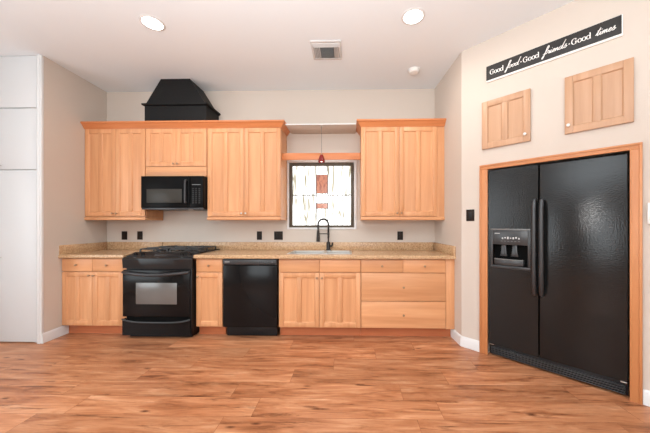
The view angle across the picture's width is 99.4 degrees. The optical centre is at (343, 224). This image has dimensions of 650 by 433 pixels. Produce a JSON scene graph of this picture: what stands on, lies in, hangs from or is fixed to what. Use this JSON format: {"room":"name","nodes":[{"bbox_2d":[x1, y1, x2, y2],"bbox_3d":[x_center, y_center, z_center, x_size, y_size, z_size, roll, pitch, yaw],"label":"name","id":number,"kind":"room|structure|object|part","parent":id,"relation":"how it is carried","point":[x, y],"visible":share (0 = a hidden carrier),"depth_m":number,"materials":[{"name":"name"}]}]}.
{"room":"kitchen","nodes":[
{"label":"kitchen","id":0,"kind":"room"},
{"bbox_2d":[35,56,106,342],"bbox_3d":[-3.204,-0.262,3.307,0.100,3.030,0.798,0,0,1],"label":"wall","id":1,"kind":"structure","parent":0,"point":[69,99],"depth_m":3.12,"materials":[{"name":"beige paint"}]},
{"bbox_2d":[37,55,43,343],"bbox_3d":[-3.189,-0.262,2.892,0.052,3.029,0.030,0,0,1],"label":"trim","id":2,"kind":"structure","parent":1,"relation":"attached to","point":[40,59],"depth_m":2.88,"materials":[{"name":"white"}]},
{"bbox_2d":[41,325,68,343],"bbox_3d":[-3.161,1.200,3.025,0.014,0.105,0.284,0,0,-2],"label":"baseboard","id":3,"kind":"structure","parent":1,"relation":"attached to","point":[50,335],"depth_m":3.00,"materials":[{"name":"white wood"}]},
{"bbox_2d":[107,89,434,241],"bbox_3d":[-0.953,-0.262,3.715,4.583,3.030,0.120,0,0,1],"label":"wall","id":4,"kind":"structure","parent":0,"point":[291,106],"depth_m":3.65,"materials":[{"name":"beige paint"}]},
{"bbox_2d":[84,129,162,220],"bbox_3d":[-2.793,-0.618,3.516,0.762,1.138,0.357,0,0,1],"label":"upper cabinet","id":5,"kind":"object","parent":4,"relation":"attached to","point":[115,159],"visible":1,"depth_m":3.37,"materials":[{"name":"brown wood"}]},
{"bbox_3d":[-2.981,-0.632,3.381,0.380,1.070,0.020,0,0,1],"label":"door","id":6,"kind":"part","parent":5,"relation":"part of","materials":[{"name":"brown wood"}]},
{"bbox_3d":[-2.793,-0.069,3.527,0.762,0.039,0.334,0,0,1],"label":"light rail","id":7,"kind":"part","parent":5,"relation":"part of","materials":[{"name":"brown wood"}]},
{"bbox_3d":[-2.604,-0.632,3.372,0.369,1.070,0.020,0,0,1],"label":"door","id":8,"kind":"part","parent":5,"relation":"part of","materials":[{"name":"brown wood"}]},
{"bbox_2d":[80,120,289,135],"bbox_3d":[-1.935,-1.203,3.484,2.479,0.076,0.383,0,0,1],"label":"crown molding","id":9,"kind":"structure","parent":5,"relation":"attached to","point":[190,123],"depth_m":3.32,"materials":[{"name":"brown wood"}]},
{"bbox_2d":[122,231,126,239],"bbox_3d":[-2.939,0.152,3.694,0.076,0.114,0.010,0,0,1],"label":"wall outlet","id":10,"kind":"object","parent":4,"relation":"attached to","point":[124,233],"visible":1,"depth_m":3.69,"materials":[{"name":"black plastic"}]},
{"bbox_2d":[107,242,162,249],"bbox_3d":[-2.788,0.288,3.686,0.746,0.102,0.019,0,0,1],"label":"backsplash","id":11,"kind":"structure","parent":4,"relation":"attached to","point":[110,245],"depth_m":3.68,"materials":[{"name":"stone"}]},
{"bbox_2d":[137,231,142,239],"bbox_3d":[-2.727,0.151,3.689,0.072,0.112,0.010,0,0,1],"label":"wall outlet","id":12,"kind":"object","parent":4,"relation":"attached to","point":[139,233],"visible":1,"depth_m":3.69,"materials":[{"name":"black plastic"}]},
{"bbox_2d":[146,128,207,176],"bbox_3d":[-2.032,-0.883,3.498,0.759,0.608,0.357,0,0,1],"label":"upper cabinet","id":13,"kind":"object","parent":4,"relation":"attached to","point":[184,151],"visible":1,"depth_m":3.35,"materials":[{"name":"brown wood"}]},
{"bbox_3d":[-2.223,-0.936,3.363,0.374,0.462,0.020,0,0,1],"label":"door","id":14,"kind":"part","parent":13,"relation":"part of","materials":[{"name":"brown wood"}]},
{"bbox_2d":[141,176,207,210],"bbox_3d":[-2.036,-0.374,3.452,0.752,0.402,0.451,0,0,1],"label":"microwave","id":15,"kind":"object","parent":13,"relation":"attached to","point":[161,193],"visible":0.97,"depth_m":3.28,"materials":[{"name":"black"}]},
{"bbox_3d":[-2.123,-0.385,3.294,0.585,0.380,0.030,0,0,1],"label":"door","id":16,"kind":"part","parent":15,"relation":"part of","materials":[{"name":"black"}]},
{"bbox_3d":[-1.859,-0.385,3.247,0.022,0.301,0.050,0,0,1],"label":"handle","id":17,"kind":"part","parent":15,"relation":"part of","materials":[{"name":"grey plastic"}]},
{"bbox_3d":[-1.746,-0.385,3.285,0.164,0.380,0.030,0,0,1],"label":"control panel","id":18,"kind":"part","parent":15,"relation":"part of","materials":[{"name":"black plastic"}]},
{"bbox_3d":[-2.035,-0.640,3.357,0.751,0.118,0.025,0,0,1],"label":"panel","id":19,"kind":"part","parent":13,"relation":"part of","materials":[{"name":"brown wood"}]},
{"bbox_2d":[141,79,220,120],"bbox_3d":[-2.044,-1.482,3.506,0.812,0.588,0.345,0,0,1],"label":"hood cover","id":20,"kind":"object","parent":13,"relation":"on","point":[171,99],"visible":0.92,"depth_m":3.36,"materials":[{"name":"black metal"}]},
{"bbox_3d":[-1.846,-0.936,3.355,0.374,0.462,0.020,0,0,1],"label":"door","id":21,"kind":"part","parent":13,"relation":"part of","materials":[{"name":"brown wood"}]},
{"bbox_2d":[207,128,286,220],"bbox_3d":[-1.200,-0.618,3.480,0.902,1.138,0.357,0,0,1],"label":"upper cabinet","id":22,"kind":"object","parent":4,"relation":"attached to","point":[247,171],"visible":1,"depth_m":3.34,"materials":[{"name":"brown wood"}]},
{"bbox_3d":[-1.425,-0.632,3.345,0.446,1.070,0.020,0,0,1],"label":"door","id":23,"kind":"part","parent":22,"relation":"part of","materials":[{"name":"brown wood"}]},
{"bbox_3d":[-1.200,-0.069,3.491,0.902,0.039,0.334,0,0,1],"label":"light rail","id":24,"kind":"part","parent":22,"relation":"part of","materials":[{"name":"brown wood"}]},
{"bbox_3d":[-0.977,-0.632,3.335,0.444,1.070,0.020,0,0,1],"label":"door","id":25,"kind":"part","parent":22,"relation":"part of","materials":[{"name":"brown wood"}]},
{"bbox_2d":[282,153,360,159],"bbox_3d":[-0.268,-0.832,3.377,0.965,0.083,0.020,0,0,1],"label":"valance board","id":26,"kind":"object","parent":22,"relation":"attached to","point":[285,156],"visible":0.89,"depth_m":3.37,"materials":[{"name":"brown wood"}]},
{"bbox_2d":[257,231,261,239],"bbox_3d":[-1.112,0.151,3.653,0.068,0.112,0.010,0,0,1],"label":"wall outlet","id":27,"kind":"object","parent":4,"relation":"attached to","point":[259,233],"visible":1,"depth_m":3.65,"materials":[{"name":"black plastic"}]},
{"bbox_2d":[274,231,282,239],"bbox_3d":[-0.858,0.151,3.647,0.116,0.112,0.010,0,0,1],"label":"wall outlet","id":28,"kind":"object","parent":4,"relation":"attached to","point":[278,235],"visible":1,"depth_m":3.65,"materials":[{"name":"black plastic"}]},
{"bbox_2d":[163,242,432,249],"bbox_3d":[-0.612,0.288,3.636,3.582,0.102,0.019,0,0,1],"label":"backsplash","id":29,"kind":"structure","parent":4,"relation":"attached to","point":[219,245],"depth_m":3.62,"materials":[{"name":"stone"}]},
{"bbox_2d":[285,123,355,133],"bbox_3d":[-0.265,-1.200,3.466,0.848,0.013,0.343,0,0,1],"label":"shelf","id":30,"kind":"object","parent":4,"relation":"attached to","point":[332,128],"visible":1,"depth_m":3.43,"materials":[{"name":"beige paint"}]},
{"bbox_2d":[318,125,324,162],"bbox_3d":[-0.261,-0.973,3.334,0.084,0.442,0.084,0,0,1],"label":"pendant lamp","id":31,"kind":"object","parent":30,"relation":"hanging from","point":[321,159],"visible":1,"depth_m":3.32,"materials":[{"name":"red metal"}]},
{"bbox_3d":[-0.261,-0.798,3.334,0.084,0.092,0.084,0,0,1],"label":"lamp shade","id":32,"kind":"part","parent":31,"relation":"part of","materials":[{"name":"red glass"}]},
{"bbox_2d":[287,160,356,228],"bbox_3d":[-0.281,-0.391,3.663,0.919,0.920,0.072,0,0,1],"label":"window","id":33,"kind":"structure","parent":4,"relation":"in","point":[316,190],"depth_m":3.66,"materials":[{"name":"glass"},{"name":"black painted metal"}]},
{"bbox_3d":[-0.515,-0.580,3.676,0.313,0.386,0.006,0,0,1],"label":"pane","id":34,"kind":"part","parent":33,"relation":"part of","materials":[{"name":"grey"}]},
{"bbox_3d":[-0.515,-0.187,3.676,0.313,0.400,0.006,0,0,1],"label":"pane","id":35,"kind":"part","parent":33,"relation":"part of","materials":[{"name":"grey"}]},
{"bbox_3d":[-0.281,-0.715,3.670,0.155,0.116,0.006,0,0,1],"label":"pane","id":36,"kind":"part","parent":33,"relation":"part of","materials":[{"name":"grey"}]},
{"bbox_3d":[-0.281,-0.534,3.670,0.155,0.246,0.006,0,0,1],"label":"pane","id":37,"kind":"part","parent":33,"relation":"part of","materials":[{"name":"glass"}]},
{"bbox_3d":[-0.281,-0.344,3.670,0.155,0.134,0.006,0,0,1],"label":"pane","id":38,"kind":"part","parent":33,"relation":"part of","materials":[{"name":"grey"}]},
{"bbox_3d":[-0.281,-0.243,3.670,0.155,0.068,0.006,0,0,1],"label":"pane","id":39,"kind":"part","parent":33,"relation":"part of","materials":[{"name":"glass"}]},
{"bbox_3d":[-0.281,-0.098,3.670,0.155,0.222,0.006,0,0,1],"label":"pane","id":40,"kind":"part","parent":33,"relation":"part of","materials":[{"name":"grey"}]},
{"bbox_3d":[-0.050,-0.580,3.665,0.307,0.386,0.006,0,0,1],"label":"pane","id":41,"kind":"part","parent":33,"relation":"part of","materials":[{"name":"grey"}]},
{"bbox_3d":[-0.050,-0.187,3.665,0.307,0.400,0.006,0,0,1],"label":"pane","id":42,"kind":"part","parent":33,"relation":"part of","materials":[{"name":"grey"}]},
{"bbox_2d":[397,231,402,239],"bbox_3d":[0.750,0.151,3.610,0.074,0.112,0.010,0,0,1],"label":"wall outlet","id":43,"kind":"object","parent":4,"relation":"attached to","point":[399,233],"visible":1,"depth_m":3.61,"materials":[{"name":"black plastic"}]},
{"bbox_2d":[360,126,444,219],"bbox_3d":[0.717,-0.618,3.436,0.998,1.138,0.357,0,0,1],"label":"upper cabinet","id":44,"kind":"object","parent":4,"relation":"attached to","point":[402,168],"visible":1,"depth_m":3.29,"materials":[{"name":"brown wood"}]},
{"bbox_3d":[0.444,-0.632,3.303,0.452,1.070,0.020,0,0,1],"label":"door","id":45,"kind":"part","parent":44,"relation":"part of","materials":[{"name":"brown wood"}]},
{"bbox_2d":[356,118,445,135],"bbox_3d":[0.690,-1.203,3.425,1.052,0.076,0.383,0,0,1],"label":"crown molding","id":46,"kind":"structure","parent":44,"relation":"attached to","point":[421,122],"depth_m":3.26,"materials":[{"name":"brown wood"}]},
{"bbox_3d":[0.717,-0.069,3.448,0.998,0.039,0.334,0,0,1],"label":"light rail","id":47,"kind":"part","parent":44,"relation":"part of","materials":[{"name":"brown wood"}]},
{"bbox_3d":[0.897,-0.632,3.292,0.448,1.070,0.020,0,0,1],"label":"door","id":48,"kind":"part","parent":44,"relation":"part of","materials":[{"name":"brown wood"}]},
{"bbox_2d":[0,0,574,91],"bbox_3d":[-0.143,-1.827,0.729,9.120,0.100,7.612,0,0,1],"label":"ceiling","id":49,"kind":"structure","parent":0,"point":[218,45],"depth_m":2.60,"materials":[{"name":"white paint"}]},
{"bbox_2d":[138,14,165,30],"bbox_3d":[-1.683,-1.774,2.429,0.200,0.006,0.200,0,0,1],"label":"recessed light","id":50,"kind":"object","parent":49,"relation":"in","point":[151,22],"visible":1,"depth_m":2.42,"materials":[{"name":"white"}]},
{"bbox_2d":[310,40,341,59],"bbox_3d":[-0.168,-1.769,2.804,0.300,0.016,0.300,0,0,1],"label":"ceiling vent","id":51,"kind":"object","parent":49,"relation":"in","point":[321,49],"visible":1,"depth_m":2.79,"materials":[{"name":"silver metal"}]},
{"bbox_2d":[401,7,424,24],"bbox_3d":[0.600,-1.774,2.353,0.200,0.006,0.200,0,0,1],"label":"recessed light","id":52,"kind":"object","parent":49,"relation":"in","point":[412,16],"visible":1,"depth_m":2.35,"materials":[{"name":"white"}]},
{"bbox_2d":[408,67,419,74],"bbox_3d":[0.817,-1.757,3.169,0.140,0.040,0.140,0,0,1],"label":"smoke detector","id":53,"kind":"object","parent":49,"relation":"attached to","point":[413,70],"visible":1,"depth_m":3.13,"materials":[{"name":"white plastic"}]},
{"bbox_2d":[0,325,649,432],"bbox_3d":[-0.143,1.303,0.729,9.120,0.100,7.612,0,0,1],"label":"floor","id":54,"kind":"structure","parent":0,"point":[70,382],"depth_m":2.08,"materials":[{"name":"brown wood"}]},
{"bbox_2d":[0,56,36,341],"bbox_3d":[-3.452,-0.267,3.187,0.458,3.016,0.629,0,0,1],"label":"pantry cabinet","id":55,"kind":"object","parent":54,"relation":"on","point":[18,74],"visible":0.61,"depth_m":2.90,"materials":[{"name":"grey wood"}]},
{"bbox_3d":[-3.443,0.336,2.911,0.427,1.810,0.021,0,0,1],"label":"door","id":56,"kind":"part","parent":55,"relation":"part of","materials":[{"name":"grey"}]},
{"bbox_3d":[-3.443,-0.900,2.911,0.427,0.642,0.021,0,0,1],"label":"door","id":57,"kind":"part","parent":55,"relation":"part of","materials":[{"name":"grey wood"}]},
{"bbox_3d":[-3.443,-1.502,2.911,0.427,0.542,0.021,0,0,1],"label":"door","id":58,"kind":"part","parent":55,"relation":"part of","materials":[{"name":"grey wood"}]},
{"bbox_2d":[62,258,126,332],"bbox_3d":[-2.791,0.816,3.375,0.739,0.874,0.639,0,0,1],"label":"base cabinet","id":59,"kind":"object","parent":54,"relation":"on","point":[92,288],"visible":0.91,"depth_m":3.09,"materials":[{"name":"brown wood"}]},
{"bbox_3d":[-2.989,0.458,3.099,0.346,0.142,0.020,0,0,1],"label":"drawer","id":60,"kind":"part","parent":59,"relation":"part of","materials":[{"name":"brown wood"}]},
{"bbox_3d":[-2.989,0.837,3.099,0.346,0.601,0.020,0,0,1],"label":"door","id":61,"kind":"part","parent":59,"relation":"part of","materials":[{"name":"brown wood"}]},
{"bbox_3d":[-2.640,0.458,3.091,0.346,0.142,0.020,0,0,1],"label":"drawer","id":62,"kind":"part","parent":59,"relation":"part of","materials":[{"name":"brown wood"}]},
{"bbox_3d":[-2.640,0.837,3.091,0.346,0.601,0.020,0,0,1],"label":"door","id":63,"kind":"part","parent":59,"relation":"part of","materials":[{"name":"brown wood"}]},
{"bbox_2d":[58,242,162,257],"bbox_3d":[-2.805,0.307,3.372,0.768,0.140,0.647,0,0,1],"label":"countertop","id":64,"kind":"structure","parent":59,"relation":"on","point":[100,249],"depth_m":3.40,"materials":[{"name":"stone"}]},
{"bbox_2d":[121,245,219,336],"bbox_3d":[-2.032,0.765,3.297,0.780,0.975,0.720,0,0,1],"label":"range","id":65,"kind":"object","parent":54,"relation":"on","point":[159,285],"visible":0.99,"depth_m":3.01,"materials":[{"name":"black metal"}]},
{"bbox_3d":[-2.047,0.538,2.973,0.737,0.053,0.072,0,0,1],"label":"handle","id":66,"kind":"part","parent":65,"relation":"part of","materials":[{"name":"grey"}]},
{"bbox_3d":[-2.046,1.129,3.029,0.752,0.176,0.044,0,0,1],"label":"storage drawer","id":67,"kind":"part","parent":65,"relation":"part of","materials":[{"name":"black metal"}]},
{"bbox_3d":[-2.046,0.758,3.029,0.752,0.514,0.044,0,0,1],"label":"oven door","id":68,"kind":"part","parent":65,"relation":"part of","materials":[{"name":"black metal"}]},
{"bbox_3d":[-2.038,0.404,3.080,0.778,0.162,0.193,0,0,1],"label":"control panel","id":69,"kind":"part","parent":65,"relation":"part of","materials":[{"name":"black metal"}]},
{"bbox_2d":[142,249,219,252],"bbox_3d":[-2.023,0.331,3.414,0.768,0.016,0.485,0,0,1],"label":"cooktop","id":70,"kind":"object","parent":65,"relation":"in","point":[200,250],"depth_m":3.25,"materials":[{"name":"black metal"}]},
{"bbox_3d":[-1.661,0.850,3.026,0.015,0.717,0.034,0,0,1],"label":"trim","id":71,"kind":"part","parent":65,"relation":"part of","materials":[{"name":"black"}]},
{"bbox_2d":[196,259,226,333],"bbox_3d":[-1.481,0.816,3.345,0.305,0.874,0.639,0,0,1],"label":"base cabinet","id":72,"kind":"object","parent":54,"relation":"on","point":[209,272],"visible":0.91,"depth_m":3.06,"materials":[{"name":"brown wood"}]},
{"bbox_3d":[-1.487,0.458,3.064,0.293,0.142,0.020,0,0,1],"label":"drawer","id":73,"kind":"part","parent":72,"relation":"part of","materials":[{"name":"brown wood"}]},
{"bbox_3d":[-1.487,0.837,3.064,0.293,0.601,0.020,0,0,1],"label":"door","id":74,"kind":"part","parent":72,"relation":"part of","materials":[{"name":"brown wood"}]},
{"bbox_2d":[223,259,278,335],"bbox_3d":[-1.019,0.817,3.320,0.603,0.864,0.608,0,0,1],"label":"dishwasher","id":75,"kind":"object","parent":54,"relation":"on","point":[250,286],"visible":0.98,"depth_m":3.02,"materials":[{"name":"black metal"}]},
{"bbox_3d":[-1.025,0.416,3.038,0.599,0.058,0.041,0,0,1],"label":"control panel","id":76,"kind":"part","parent":75,"relation":"part of","materials":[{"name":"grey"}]},
{"bbox_3d":[-1.019,1.195,3.091,0.565,0.108,0.015,0,0,1],"label":"kick plate","id":77,"kind":"part","parent":75,"relation":"part of","materials":[{"name":"black metal"}]},
{"bbox_2d":[279,259,360,335],"bbox_3d":[-0.253,0.816,3.317,0.909,0.874,0.639,0,0,1],"label":"base cabinet","id":78,"kind":"object","parent":54,"relation":"on","point":[317,296],"visible":0.98,"depth_m":3.03,"materials":[{"name":"brown wood"}]},
{"bbox_3d":[-0.486,0.837,3.042,0.449,0.601,0.020,0,0,1],"label":"door","id":79,"kind":"part","parent":78,"relation":"part of","materials":[{"name":"brown wood"}]},
{"bbox_3d":[-0.033,0.837,3.031,0.450,0.601,0.020,0,0,1],"label":"door","id":80,"kind":"part","parent":78,"relation":"part of","materials":[{"name":"brown wood"}]},
{"bbox_2d":[361,259,454,335],"bbox_3d":[0.712,0.816,3.295,1.019,0.874,0.639,0,0,1],"label":"base cabinet","id":81,"kind":"object","parent":54,"relation":"on","point":[400,297],"visible":0.97,"depth_m":3.01,"materials":[{"name":"brown wood"}]},
{"bbox_2d":[163,242,455,258],"bbox_3d":[-0.594,0.307,3.322,3.632,0.140,0.647,0,0,1],"label":"countertop","id":82,"kind":"structure","parent":81,"relation":"on","point":[228,250],"depth_m":3.54,"materials":[{"name":"stone"}]},
{"bbox_2d":[287,250,351,253],"bbox_3d":[-0.265,0.423,3.309,0.740,0.176,0.395,0,0,1],"label":"sink","id":83,"kind":"object","parent":82,"relation":"in","point":[294,251],"visible":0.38,"depth_m":3.45,"materials":[{"name":"silver metal"}]},
{"bbox_3d":[-0.423,0.424,3.296,0.380,0.173,0.318,0,0,1],"label":"bowl","id":84,"kind":"part","parent":83,"relation":"part of","materials":[{"name":"silver metal"}]},
{"bbox_3d":[-0.063,0.424,3.288,0.292,0.173,0.318,0,0,1],"label":"bowl","id":85,"kind":"part","parent":83,"relation":"part of","materials":[{"name":"silver metal"}]},
{"bbox_2d":[316,218,332,249],"bbox_3d":[-0.238,0.128,3.566,0.219,0.420,0.068,0,0,1],"label":"kitchen faucet","id":86,"kind":"object","parent":82,"relation":"on","point":[328,245],"visible":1,"depth_m":3.56,"materials":[{"name":"black metal"}]},
{"bbox_3d":[0.427,0.458,3.021,0.454,0.142,0.020,0,0,1],"label":"drawer","id":87,"kind":"part","parent":81,"relation":"part of","materials":[{"name":"brown wood"}]},
{"bbox_3d":[0.659,0.992,3.016,0.919,0.290,0.020,0,0,1],"label":"drawer","id":88,"kind":"part","parent":81,"relation":"part of","materials":[{"name":"brown wood"}]},
{"bbox_3d":[0.659,0.689,3.016,0.919,0.305,0.020,0,0,1],"label":"drawer","id":89,"kind":"part","parent":81,"relation":"part of","materials":[{"name":"brown wood"}]},
{"bbox_3d":[0.888,0.458,3.011,0.461,0.142,0.020,0,0,1],"label":"drawer","id":90,"kind":"part","parent":81,"relation":"part of","materials":[{"name":"brown wood"}]},
{"bbox_2d":[489,153,628,395],"bbox_3d":[1.988,0.370,2.560,0.866,1.765,0.934,0,0,-44],"label":"refrigerator","id":91,"kind":"object","parent":54,"relation":"on","point":[559,231],"visible":1,"depth_m":2.23,"materials":[{"name":"black metal"}]},
{"bbox_3d":[1.544,0.122,2.534,0.064,0.134,0.285,0,0,-44],"label":"control panel","id":92,"kind":"part","parent":91,"relation":"part of","materials":[{"name":"grey plastic"}]},
{"bbox_3d":[1.562,0.315,2.526,0.072,1.653,0.395,0,0,-44],"label":"freezer door","id":93,"kind":"part","parent":91,"relation":"part of","materials":[{"name":"black metal"}]},
{"bbox_3d":[1.634,0.199,2.352,0.068,0.840,0.037,0,0,-44],"label":"handle","id":94,"kind":"part","parent":91,"relation":"part of","materials":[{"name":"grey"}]},
{"bbox_3d":[1.670,0.199,2.315,0.068,0.840,0.037,0,0,-44],"label":"handle","id":95,"kind":"part","parent":91,"relation":"part of","materials":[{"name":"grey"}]},
{"bbox_3d":[1.888,0.315,2.186,0.072,1.653,0.531,0,0,-44],"label":"door","id":96,"kind":"part","parent":91,"relation":"part of","materials":[{"name":"black metal"}]},
{"bbox_2d":[435,53,460,334],"bbox_3d":[1.260,-0.262,3.218,0.136,3.030,0.772,0,0,1],"label":"wall","id":97,"kind":"structure","parent":0,"point":[448,90],"depth_m":3.03,"materials":[{"name":"beige paint"}]},
{"bbox_2d":[451,329,478,351],"bbox_3d":[1.238,1.200,2.869,0.089,0.105,0.399,0,0,-20],"label":"baseboard","id":98,"kind":"structure","parent":97,"relation":"attached to","point":[466,342],"depth_m":2.79,"materials":[{"name":"white wood"}]},
{"bbox_2d":[461,0,649,390],"bbox_3d":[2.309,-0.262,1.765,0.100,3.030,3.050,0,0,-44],"label":"wall","id":99,"kind":"structure","parent":0,"point":[546,81],"depth_m":2.32,"materials":[{"name":"beige paint"}]},
{"bbox_2d":[466,209,473,220],"bbox_3d":[1.278,-0.090,2.764,0.010,0.116,0.080,0,0,-44],"label":"light switch","id":100,"kind":"object","parent":99,"relation":"attached to","point":[469,213],"visible":1,"depth_m":2.76,"materials":[{"name":"black"}]},
{"bbox_2d":[482,88,530,149],"bbox_3d":[1.480,-0.952,2.523,0.049,0.455,0.399,0,0,-44],"label":"door","id":101,"kind":"structure","parent":99,"relation":"in","point":[506,120],"depth_m":2.51,"materials":[{"name":"brown wood"}]},
{"bbox_2d":[486,14,622,82],"bbox_3d":[1.699,-1.438,2.315,0.022,0.153,0.921,0,0,-44],"label":"wall sign","id":102,"kind":"object","parent":99,"relation":"attached to","point":[612,28],"visible":1,"depth_m":2.24,"materials":[{"name":"black wood"}]},
{"bbox_2d":[479,144,642,404],"bbox_3d":[1.710,0.349,2.301,0.026,1.808,1.078,0,0,-44],"label":"trim","id":103,"kind":"structure","parent":99,"relation":"attached to","point":[636,156],"depth_m":1.94,"materials":[{"name":"brown wood"}]},
{"bbox_2d":[479,142,642,169],"bbox_3d":[1.710,-0.548,2.301,0.026,0.045,1.078,0,0,-44],"label":"trim","id":104,"kind":"structure","parent":99,"relation":"attached to","point":[626,147],"depth_m":2.20,"materials":[{"name":"brown wood"}]},
{"bbox_2d":[565,57,633,134],"bbox_3d":[1.912,-0.952,2.071,0.049,0.455,0.384,0,0,-44],"label":"door","id":105,"kind":"structure","parent":99,"relation":"in","point":[601,97],"depth_m":2.06,"materials":[{"name":"brown wood"}]},
{"bbox_2d":[643,389,649,406],"bbox_3d":[2.705,1.200,1.269,0.014,0.105,1.786,0,0,-44],"label":"baseboard","id":106,"kind":"structure","parent":99,"relation":"attached to","point":[646,393],"depth_m":1.90,"materials":[{"name":"white wood"}]},
{"bbox_2d":[647,203,649,223],"bbox_3d":[2.133,-0.075,1.858,0.027,0.146,0.104,0,0,-44],"label":"wall control","id":107,"kind":"object","parent":99,"relation":"attached to","point":[648,204],"visible":1,"depth_m":1.89,"materials":[{"name":"white plastic"}]}
]}

